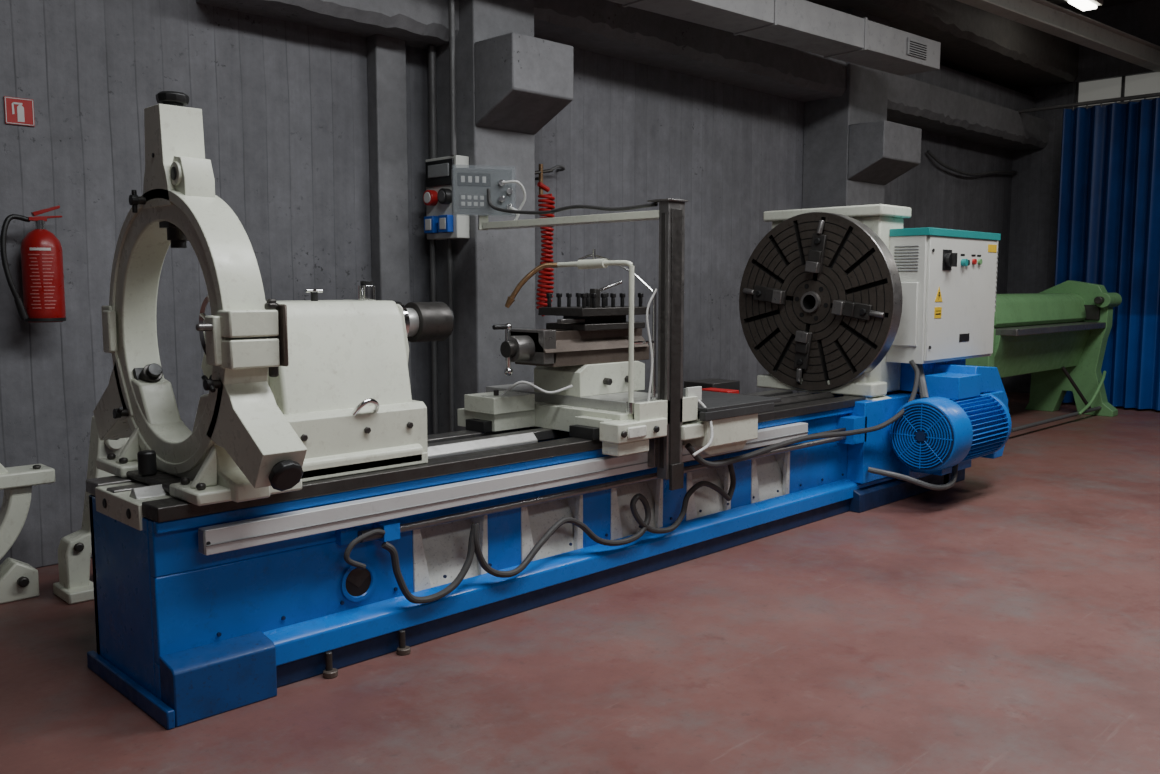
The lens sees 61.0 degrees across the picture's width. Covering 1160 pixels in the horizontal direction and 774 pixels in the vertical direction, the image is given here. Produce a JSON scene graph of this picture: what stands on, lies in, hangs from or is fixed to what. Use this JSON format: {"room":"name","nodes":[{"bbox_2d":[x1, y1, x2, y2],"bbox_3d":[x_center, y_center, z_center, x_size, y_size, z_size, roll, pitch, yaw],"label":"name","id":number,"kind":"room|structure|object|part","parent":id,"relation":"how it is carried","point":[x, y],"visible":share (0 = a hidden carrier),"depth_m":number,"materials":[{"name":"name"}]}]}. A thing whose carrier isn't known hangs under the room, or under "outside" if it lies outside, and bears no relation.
{"room":"metal workshop","nodes":[
{"label":"metal workshop","id":0,"kind":"room"},
{"bbox_2d":[0,0,1015,567],"bbox_3d":[-0.345,-1.948,8.153,19.200,5.400,0.200,-6,8,-44],"label":"wall","id":1,"kind":"structure","parent":0,"point":[283,104],"depth_m":6.51,"materials":[{"name":"concrete"}]},
{"bbox_2d":[4,96,34,126],"bbox_3d":[-3.049,-1.499,5.358,0.144,0.144,0.008,-6,8,-44],"label":"fire extinguisher sign","id":2,"kind":"object","parent":1,"relation":"attached to","point":[18,111],"visible":1,"depth_m":5.35,"materials":[{"name":"red plastic"}]},
{"bbox_2d":[0,205,65,321],"bbox_3d":[-2.942,-0.670,5.339,0.230,0.634,0.288,0,6,3],"label":"fire extinguisher","id":3,"kind":"object","parent":1,"relation":"attached to","point":[41,250],"visible":1,"depth_m":5.29,"materials":[{"name":"red paint"}]},
{"bbox_2d":[367,34,411,396],"bbox_3d":[-1.352,-0.798,7.044,0.250,3.340,0.120,-6,8,-44],"label":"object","id":4,"kind":"structure","parent":1,"relation":"attached to","point":[386,56],"depth_m":6.91,"materials":[{"name":"concrete"}]},
{"bbox_2d":[427,0,573,432],"bbox_3d":[-0.581,-1.841,7.110,0.570,5.400,0.960,-6,8,-44],"label":"pilaster","id":5,"kind":"object","parent":1,"relation":"attached to","point":[511,82],"visible":0.7,"depth_m":7.04,"materials":[{"name":"grey concrete"}]},
{"bbox_2d":[423,0,469,433],"bbox_3d":[-0.973,-1.816,6.968,0.180,5.380,0.368,-6,8,-44],"label":"pipes","id":6,"kind":"object","parent":5,"relation":"attached to","point":[440,223],"visible":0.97,"depth_m":7.02,"materials":[{"name":"metal"}]},
{"bbox_2d":[607,0,940,75],"bbox_3d":[1.311,-3.107,8.080,5.632,0.284,0.456,-5,8,-41],"label":"ventilation duct","id":7,"kind":"object","parent":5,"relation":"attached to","point":[803,25],"visible":1,"depth_m":8.54,"materials":[{"name":"grey metal"}]},
{"bbox_2d":[535,164,564,315],"bbox_3d":[-0.246,-1.191,8.005,0.439,1.222,0.256,-6,8,-44],"label":"air hose","id":8,"kind":"object","parent":1,"relation":"attached to","point":[545,281],"visible":0.8,"depth_m":7.87,"materials":[{"name":"red plastic"}]},
{"bbox_2d":[196,0,1049,150],"bbox_3d":[2.215,-3.252,10.063,12.300,1.000,0.511,-6,8,-44],"label":"beam","id":9,"kind":"structure","parent":1,"relation":"attached to","point":[946,101],"depth_m":8.79,"materials":[{"name":"concrete"}]},
{"bbox_2d":[1015,92,1159,409],"bbox_3d":[7.069,-1.698,12.515,0.220,3.945,4.000,-6,8,-44],"label":"curtain","id":10,"kind":"object","parent":9,"relation":"hanging from","point":[1108,224],"visible":0.7,"depth_m":12.65,"materials":[{"name":"fabric"}]},
{"bbox_3d":[7.066,-3.612,12.314,0.050,0.095,4.000,-6,8,-44],"label":"rail","id":11,"kind":"part","parent":10,"relation":"part of","materials":[{"name":"grey metal"}]},
{"bbox_2d":[798,8,921,392],"bbox_3d":[3.044,-2.209,10.678,0.810,5.400,0.960,-6,8,-44],"label":"pilaster","id":12,"kind":"object","parent":1,"relation":"attached to","point":[851,150],"visible":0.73,"depth_m":10.44,"materials":[{"name":"grey concrete"}]},
{"bbox_2d":[927,150,1017,175],"bbox_3d":[5.441,-3.004,13.523,2.710,0.240,0.083,-6,8,-43],"label":"power cable","id":13,"kind":"object","parent":1,"relation":"attached to","point":[933,156],"visible":1,"depth_m":13.27,"materials":[{"name":"black rubber"}]},
{"bbox_2d":[0,392,1159,773],"bbox_3d":[4.244,1.264,3.823,19.200,0.100,13.250,-6,8,-44],"label":"floor","id":14,"kind":"structure","parent":0,"point":[1004,619],"depth_m":4.18,"materials":[{"name":"red concrete"}]},
{"bbox_2d":[0,463,55,603],"bbox_3d":[-3.022,0.669,4.926,0.700,0.856,0.240,-6,8,-44],"label":"steady rest","id":15,"kind":"object","parent":14,"relation":"on","point":[19,580],"visible":1,"depth_m":5.00,"materials":[{"name":"beige paint"}]},
{"bbox_2d":[53,416,128,604],"bbox_3d":[-2.420,0.606,5.222,0.660,0.920,0.260,-6,8,-44],"label":"steady rest","id":16,"kind":"object","parent":14,"relation":"on","point":[74,586],"visible":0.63,"depth_m":5.06,"materials":[{"name":"beige paint"}]},
{"bbox_2d":[86,91,1011,729],"bbox_3d":[0.542,-0.218,6.188,6.776,2.358,2.162,-6,8,-44],"label":"lathe","id":17,"kind":"object","parent":14,"relation":"on","point":[308,522],"visible":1,"depth_m":4.69,"materials":[{"name":"blue metal"}]},
{"bbox_3d":[0.023,0.427,5.084,4.055,0.095,0.106,-6,8,-44],"label":"scale rail","id":18,"kind":"part","parent":17,"relation":"part of","materials":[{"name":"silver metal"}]},
{"bbox_2d":[890,403,953,469],"bbox_3d":[2.402,0.349,6.937,0.021,0.470,0.470,-6,8,-44],"label":"fan grille","id":19,"kind":"object","parent":17,"relation":"attached to","point":[922,438],"depth_m":6.92,"materials":[{"name":"blue paint"}]},
{"bbox_3d":[2.754,0.272,7.292,1.000,0.720,0.542,-6,8,-44],"label":"motor","id":20,"kind":"part","parent":17,"relation":"part of","materials":[{"name":"blue metal"}]},
{"bbox_2d":[965,280,1121,432],"bbox_3d":[5.176,-0.400,11.365,3.320,1.660,1.048,-6,8,-44],"label":"machine","id":21,"kind":"object","parent":14,"relation":"on","point":[1058,334],"visible":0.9,"depth_m":11.76,"materials":[{"name":"green paint"}]},
{"bbox_2d":[1046,0,1067,4],"bbox_3d":[10.016,-4.529,8.223,0.250,0.280,12.000,-6,8,-44],"label":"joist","id":22,"kind":"object","parent":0,"point":[1056,2],"depth_m":12.29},
{"bbox_2d":[1003,0,1159,392],"bbox_3d":[11.067,-2.151,10.116,0.200,5.400,13.050,-6,8,-44],"label":"wall","id":23,"kind":"structure","parent":0,"point":[1035,186],"depth_m":14.27,"materials":[{"name":"concrete"}]},
{"bbox_2d":[956,0,1159,71],"bbox_3d":[3.943,-3.986,9.875,10.032,0.240,0.180,-5,8,-40],"label":"ceiling beam","id":24,"kind":"structure","parent":23,"relation":"attached to","point":[1042,15],"depth_m":11.27,"materials":[{"name":"paint"}]},
{"bbox_2d":[1075,72,1159,106],"bbox_3d":[7.469,-4.090,13.550,0.070,0.350,1.250,-6,8,-44],"label":"window","id":25,"kind":"structure","parent":23,"relation":"in","point":[1148,83],"depth_m":13.59,"materials":[{"name":"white glass"}]},
{"bbox_2d":[1065,0,1143,11],"bbox_3d":[4.244,-4.207,3.257,19.200,0.100,13.250,-6,8,-44],"label":"ceiling","id":26,"kind":"structure","parent":0,"point":[1106,3],"depth_m":13.36,"materials":[{"name":"concrete"}]},
{"bbox_2d":[806,0,1080,89],"bbox_3d":[-0.043,-4.111,7.480,19.000,0.960,0.860,-6,8,-44],"label":"girder","id":27,"kind":"object","parent":26,"relation":"attached to","point":[974,41],"visible":0.74,"depth_m":12.12,"materials":[{"name":"concrete"}]},
{"bbox_2d":[1065,0,1102,10],"bbox_3d":[5.896,-4.740,11.529,0.600,0.540,0.260,-6,8,-44],"label":"ceiling lamp","id":28,"kind":"object","parent":26,"relation":"attached to","point":[1084,5],"depth_m":11.54,"materials":[{"name":"white plastic"}]}
]}

